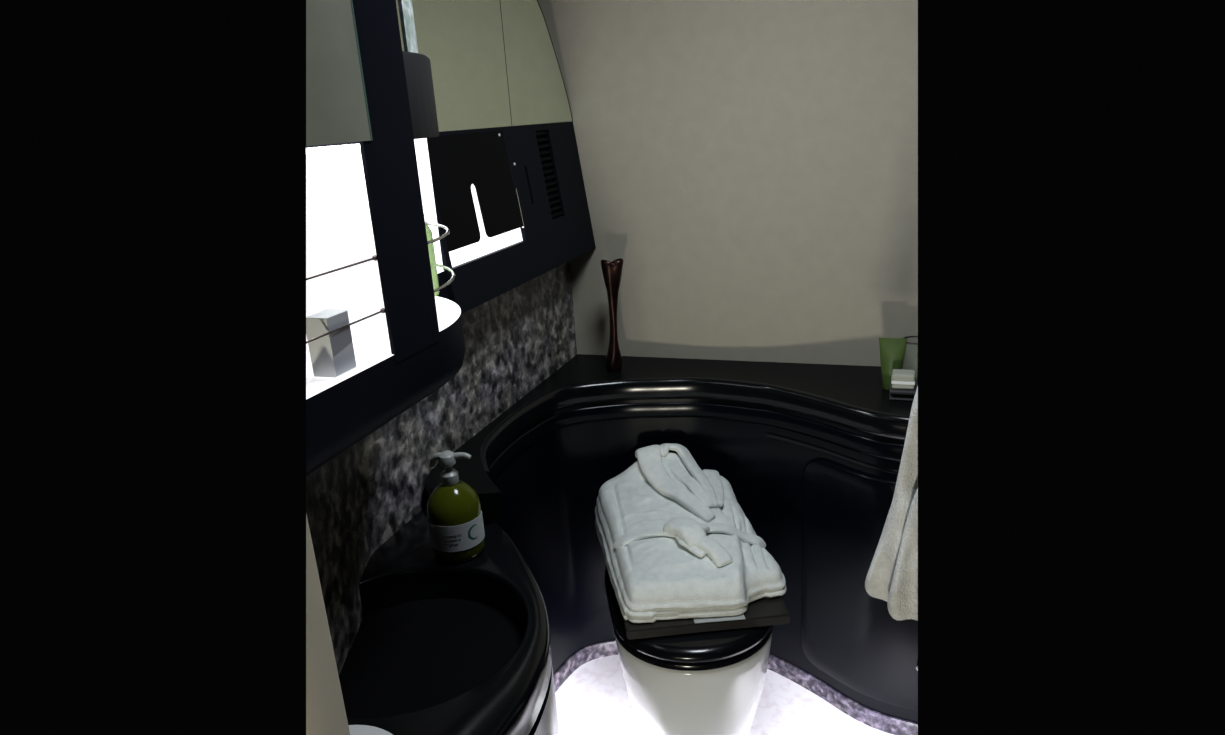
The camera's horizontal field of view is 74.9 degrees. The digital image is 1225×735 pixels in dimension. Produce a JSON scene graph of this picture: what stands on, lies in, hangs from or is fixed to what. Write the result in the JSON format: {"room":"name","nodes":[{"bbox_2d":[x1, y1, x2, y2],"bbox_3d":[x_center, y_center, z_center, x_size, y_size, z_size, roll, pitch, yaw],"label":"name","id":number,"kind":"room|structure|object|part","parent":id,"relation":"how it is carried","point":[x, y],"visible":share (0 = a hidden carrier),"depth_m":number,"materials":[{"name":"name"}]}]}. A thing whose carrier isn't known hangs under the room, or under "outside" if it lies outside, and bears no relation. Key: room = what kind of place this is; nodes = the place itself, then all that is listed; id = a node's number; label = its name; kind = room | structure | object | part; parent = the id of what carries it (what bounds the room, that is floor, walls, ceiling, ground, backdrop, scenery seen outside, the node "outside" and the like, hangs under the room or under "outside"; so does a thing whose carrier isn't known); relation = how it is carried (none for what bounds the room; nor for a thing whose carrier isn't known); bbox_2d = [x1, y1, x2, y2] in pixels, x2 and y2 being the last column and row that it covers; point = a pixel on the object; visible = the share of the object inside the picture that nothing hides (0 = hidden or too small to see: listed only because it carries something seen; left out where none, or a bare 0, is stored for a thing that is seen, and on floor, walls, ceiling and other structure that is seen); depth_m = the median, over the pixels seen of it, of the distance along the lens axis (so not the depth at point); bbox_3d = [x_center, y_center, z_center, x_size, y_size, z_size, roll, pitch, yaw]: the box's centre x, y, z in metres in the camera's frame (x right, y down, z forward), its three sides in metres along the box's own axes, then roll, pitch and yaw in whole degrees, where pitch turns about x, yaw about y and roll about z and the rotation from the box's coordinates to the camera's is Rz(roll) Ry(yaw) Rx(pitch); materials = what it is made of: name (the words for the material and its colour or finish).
{"room":"airplane bathroom","nodes":[
{"label":"airplane bathroom","id":0,"kind":"room"},
{"bbox_2d":[306,514,349,734],"bbox_3d":[-0.349,0.715,0.856,0.272,1.247,0.067,3,19,19],"label":"wall","id":1,"kind":"structure","parent":0,"point":[325,708],"depth_m":0.67,"materials":[{"name":"beige paint"}]},
{"bbox_2d":[306,0,464,475],"bbox_3d":[-0.378,-0.374,1.124,0.249,0.800,0.776,-8,18,-13],"label":"upper cabinet","id":2,"kind":"object","parent":1,"relation":"attached to","point":[371,114],"visible":0.96,"depth_m":1.00,"materials":[{"name":"black paint"}]},
{"bbox_2d":[306,309,356,377],"bbox_3d":[-0.328,-0.028,0.931,0.032,0.071,0.040,3,19,19],"label":"carton","id":3,"kind":"object","parent":2,"relation":"on","point":[332,355],"visible":1,"depth_m":0.92,"materials":[{"name":"white"}]},
{"bbox_3d":[-0.313,-0.028,0.925,0.001,0.068,0.037,3,19,19],"label":"panel","id":4,"kind":"part","parent":3,"relation":"part of","materials":[{"name":"grey"}]},
{"bbox_2d":[306,144,359,153],"bbox_3d":[-0.356,-0.252,0.929,0.096,0.005,0.118,3,19,19],"label":"light","id":5,"kind":"object","parent":2,"relation":"attached to","point":[326,148],"depth_m":0.92,"materials":[{"name":"white"}]},
{"bbox_3d":[-0.325,-0.452,0.825,0.023,0.428,0.113,3,19,19],"label":"door","id":6,"kind":"part","parent":2,"relation":"part of","materials":[{"name":"grey paint"}]},
{"bbox_3d":[-0.309,-0.115,0.919,0.007,0.007,0.131,3,19,19],"label":"rail","id":7,"kind":"part","parent":2,"relation":"part of","materials":[{"name":"grey metal"}]},
{"bbox_3d":[-0.308,-0.049,0.931,0.007,0.007,0.148,3,19,19],"label":"rail","id":8,"kind":"part","parent":2,"relation":"part of","materials":[{"name":"grey metal"}]},
{"bbox_2d":[306,271,460,399],"bbox_3d":[-0.355,-0.081,1.225,0.238,0.001,0.763,-8,18,-13],"label":"shelf","id":9,"kind":"object","parent":2,"relation":"attached to","point":[374,353],"depth_m":1.02,"materials":[{"name":"white"}]},
{"bbox_3d":[-0.279,-0.365,0.947,0.005,0.722,0.107,3,19,19],"label":"post","id":10,"kind":"part","parent":2,"relation":"part of","materials":[{"name":"black paint"}]},
{"bbox_2d":[414,138,442,272],"bbox_3d":[-0.413,-0.250,1.346,0.021,0.255,0.399,3,19,19],"label":"light","id":11,"kind":"object","parent":2,"relation":"on","point":[421,148],"depth_m":1.49,"materials":[{"name":"white"}]},
{"bbox_2d":[424,218,439,295],"bbox_3d":[-0.311,-0.185,1.314,0.038,0.136,0.038,3,19,19],"label":"bottle","id":12,"kind":"object","parent":2,"relation":"on","point":[428,230],"visible":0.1,"depth_m":1.31,"materials":[{"name":"green plastic"}]},
{"bbox_3d":[-0.305,-0.219,1.247,0.072,0.004,0.398,-12,19,-23],"label":"curved rail","id":13,"kind":"part","parent":2,"relation":"part of","materials":[{"name":"silver metal"}]},
{"bbox_3d":[-0.301,-0.156,1.267,0.072,0.004,0.398,-12,19,-23],"label":"curved rail","id":14,"kind":"part","parent":2,"relation":"part of","materials":[{"name":"silver metal"}]},
{"bbox_2d":[483,399,917,722],"bbox_3d":[0.180,0.513,2.058,1.040,0.760,0.620,-8,18,-13],"label":"wall","id":15,"kind":"structure","parent":0,"point":[550,491],"depth_m":2.17,"materials":[{"name":"black plastic"}]},
{"bbox_2d":[425,354,912,521],"bbox_3d":[0.200,0.190,1.854,0.960,0.145,0.923,3,19,19],"label":"ledge","id":16,"kind":"object","parent":15,"relation":"attached to","point":[853,397],"visible":0.98,"depth_m":2.06,"materials":[{"name":"black plastic"}]},
{"bbox_2d":[601,258,622,372],"bbox_3d":[0.006,-0.138,2.170,0.064,0.313,0.040,3,19,19],"label":"vase","id":17,"kind":"object","parent":16,"relation":"on","point":[612,271],"visible":1,"depth_m":2.15,"materials":[{"name":"brown metal"}]},
{"bbox_2d":[879,338,906,390],"bbox_3d":[0.676,-0.010,1.935,0.041,0.127,0.050,-14,20,-30],"label":"tube","id":18,"kind":"object","parent":16,"relation":"on","point":[892,350],"visible":0.76,"depth_m":1.92,"materials":[{"name":"green plastic"}]},
{"bbox_2d":[889,383,917,400],"bbox_3d":[0.689,0.058,1.892,0.064,0.022,0.064,3,19,19],"label":"stand","id":19,"kind":"object","parent":16,"relation":"on","point":[895,394],"visible":0.8,"depth_m":1.87,"materials":[{"name":"grey"}]},
{"bbox_2d":[891,369,914,388],"bbox_3d":[0.685,0.028,1.886,0.052,0.036,0.047,3,19,19],"label":"soap box","id":20,"kind":"object","parent":19,"relation":"on","point":[901,378],"visible":1,"depth_m":1.87,"materials":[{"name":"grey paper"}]},
{"bbox_2d":[902,336,917,383],"bbox_3d":[0.725,-0.013,1.950,0.042,0.117,0.068,3,19,19],"label":"tumbler","id":21,"kind":"object","parent":16,"relation":"on","point":[910,362],"visible":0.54,"depth_m":1.92,"materials":[{"name":"clear glass"}]},
{"bbox_2d":[554,640,917,734],"bbox_3d":[0.212,0.892,2.172,1.027,0.046,0.611,-8,18,-13],"label":"baseboard","id":22,"kind":"structure","parent":15,"relation":"attached to","point":[877,720],"depth_m":2.18,"materials":[{"name":"stone"}]},
{"bbox_2d":[801,458,917,711],"bbox_3d":[0.611,0.537,1.987,0.329,0.615,0.042,12,24,41],"label":"door","id":23,"kind":"structure","parent":15,"relation":"in","point":[850,635],"depth_m":1.99,"materials":[{"name":"black plastic"}]},
{"bbox_2d":[555,655,892,734],"bbox_3d":[0.047,0.975,2.070,1.407,0.030,1.140,3,19,19],"label":"floor","id":24,"kind":"structure","parent":0,"point":[594,699],"depth_m":2.16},
{"bbox_2d":[339,506,558,734],"bbox_3d":[-0.277,0.781,1.340,0.447,0.780,0.860,3,19,19],"label":"sink","id":25,"kind":"object","parent":24,"relation":"on","point":[438,647],"visible":0.8,"depth_m":1.28,"materials":[{"name":"black ceramic"}]},
{"bbox_2d":[348,725,392,734],"bbox_3d":[-0.292,0.481,0.922,0.122,0.043,0.184,-10,19,-18],"label":"dish","id":26,"kind":"object","parent":25,"relation":"on","point":[354,729],"visible":0.63,"depth_m":0.98,"materials":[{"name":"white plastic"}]},
{"bbox_2d":[360,576,525,636],"bbox_3d":[-0.311,0.499,1.267,0.372,0.155,0.372,3,19,19],"label":"basin","id":27,"kind":"object","parent":25,"relation":"in","point":[392,606],"depth_m":1.38,"materials":[{"name":"black ceramic"}]},
{"bbox_2d":[427,450,484,562],"bbox_3d":[-0.284,0.240,1.424,0.096,0.197,0.096,3,19,19],"label":"soap bottle","id":28,"kind":"object","parent":25,"relation":"on","point":[454,512],"visible":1,"depth_m":1.40,"materials":[{"name":"green plastic"}]},
{"bbox_2d":[605,566,772,734],"bbox_3d":[0.187,0.736,1.988,0.374,0.456,0.512,-6,18,-6],"label":"toilet","id":29,"kind":"object","parent":24,"relation":"on","point":[703,683],"visible":0.59,"depth_m":1.74,"materials":[{"name":"white ceramic"}]},
{"bbox_3d":[0.175,0.536,1.915,0.374,0.030,0.492,-6,18,-6],"label":"lid","id":30,"kind":"part","parent":29,"relation":"part of","materials":[{"name":"black paint"}]},
{"bbox_3d":[0.177,0.561,1.923,0.372,0.020,0.491,-6,18,-6],"label":"seat","id":31,"kind":"part","parent":29,"relation":"part of","materials":[{"name":"black paint"}]},
{"bbox_3d":[0.189,0.761,1.994,0.364,0.404,0.497,-6,18,-6],"label":"bowl","id":32,"kind":"part","parent":29,"relation":"part of","materials":[{"name":"white ceramic"}]},
{"bbox_2d":[623,596,789,639],"bbox_3d":[0.192,0.502,1.925,0.362,0.024,0.408,-5,18,-3],"label":"tray","id":33,"kind":"object","parent":29,"relation":"on","point":[763,611],"visible":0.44,"depth_m":1.74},
{"bbox_2d":[595,443,786,622],"bbox_3d":[0.169,0.370,1.941,0.386,0.217,0.524,-6,18,-8],"label":"bathrobe","id":34,"kind":"object","parent":33,"relation":"on","point":[675,537],"visible":1,"depth_m":1.85,"materials":[{"name":"white fabric"}]},
{"bbox_2d":[693,613,744,622],"bbox_3d":[0.231,0.543,1.745,0.111,0.002,0.033,-4,18,-1],"label":"paper slip","id":35,"kind":"object","parent":33,"relation":"on","point":[741,616],"visible":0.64,"depth_m":1.74,"materials":[{"name":"grey paper"}]},
{"bbox_2d":[538,0,917,365],"bbox_3d":[0.033,-0.321,2.315,1.707,2.310,0.101,3,19,19],"label":"wall","id":36,"kind":"structure","parent":0,"point":[750,167],"depth_m":2.08,"materials":[{"name":"beige paint"}]},
{"bbox_2d":[306,261,576,674],"bbox_3d":[-0.386,0.083,1.709,0.243,0.540,1.508,0,18,13],"label":"backsplash","id":37,"kind":"structure","parent":36,"relation":"attached to","point":[518,338],"depth_m":1.63,"materials":[{"name":"stone"}]},
{"bbox_2d":[396,0,595,313],"bbox_3d":[-0.318,-0.579,1.758,0.186,0.801,0.970,3,19,19],"label":"upper cabinet","id":38,"kind":"object","parent":36,"relation":"attached to","point":[509,191],"visible":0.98,"depth_m":1.77,"materials":[{"name":"black paint"}]},
{"bbox_2d":[396,0,511,131],"bbox_3d":[-0.346,-0.684,1.519,0.006,0.452,0.588,3,19,19],"label":"mirror","id":39,"kind":"object","parent":38,"relation":"on","point":[464,42],"depth_m":1.65,"materials":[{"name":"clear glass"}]},
{"bbox_3d":[-0.286,-0.381,1.687,0.029,0.217,0.339,3,19,19],"label":"glass","id":40,"kind":"part","parent":38,"relation":"part of","materials":[{"name":"black glass"}]},
{"bbox_3d":[-0.291,-0.366,1.696,0.034,0.250,0.343,3,19,19],"label":"light panel","id":41,"kind":"part","parent":38,"relation":"part of","materials":[{"name":"white"}]},
{"bbox_3d":[-0.230,-0.389,1.893,0.092,0.347,0.783,3,19,19],"label":"panel","id":42,"kind":"part","parent":38,"relation":"part of","materials":[{"name":"black paint"}]},
{"bbox_2d":[500,0,571,125],"bbox_3d":[-0.187,-0.831,1.953,0.006,0.452,0.376,3,19,19],"label":"mirror","id":43,"kind":"object","parent":38,"relation":"on","point":[536,94],"depth_m":1.93,"materials":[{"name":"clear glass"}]},
{"bbox_2d":[535,130,563,217],"bbox_3d":[-0.166,-0.490,2.033,0.038,0.217,0.083,3,19,19],"label":"vent","id":44,"kind":"object","parent":38,"relation":"attached to","point":[544,143],"depth_m":2.04,"materials":[{"name":"black"}]},
{"bbox_2d":[865,386,917,620],"bbox_3d":[0.426,0.207,1.203,0.081,0.369,0.081,3,19,19],"label":"hand towel","id":45,"kind":"object","parent":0,"point":[892,575],"visible":1,"depth_m":1.20,"materials":[{"name":"fabric"}]}
]}

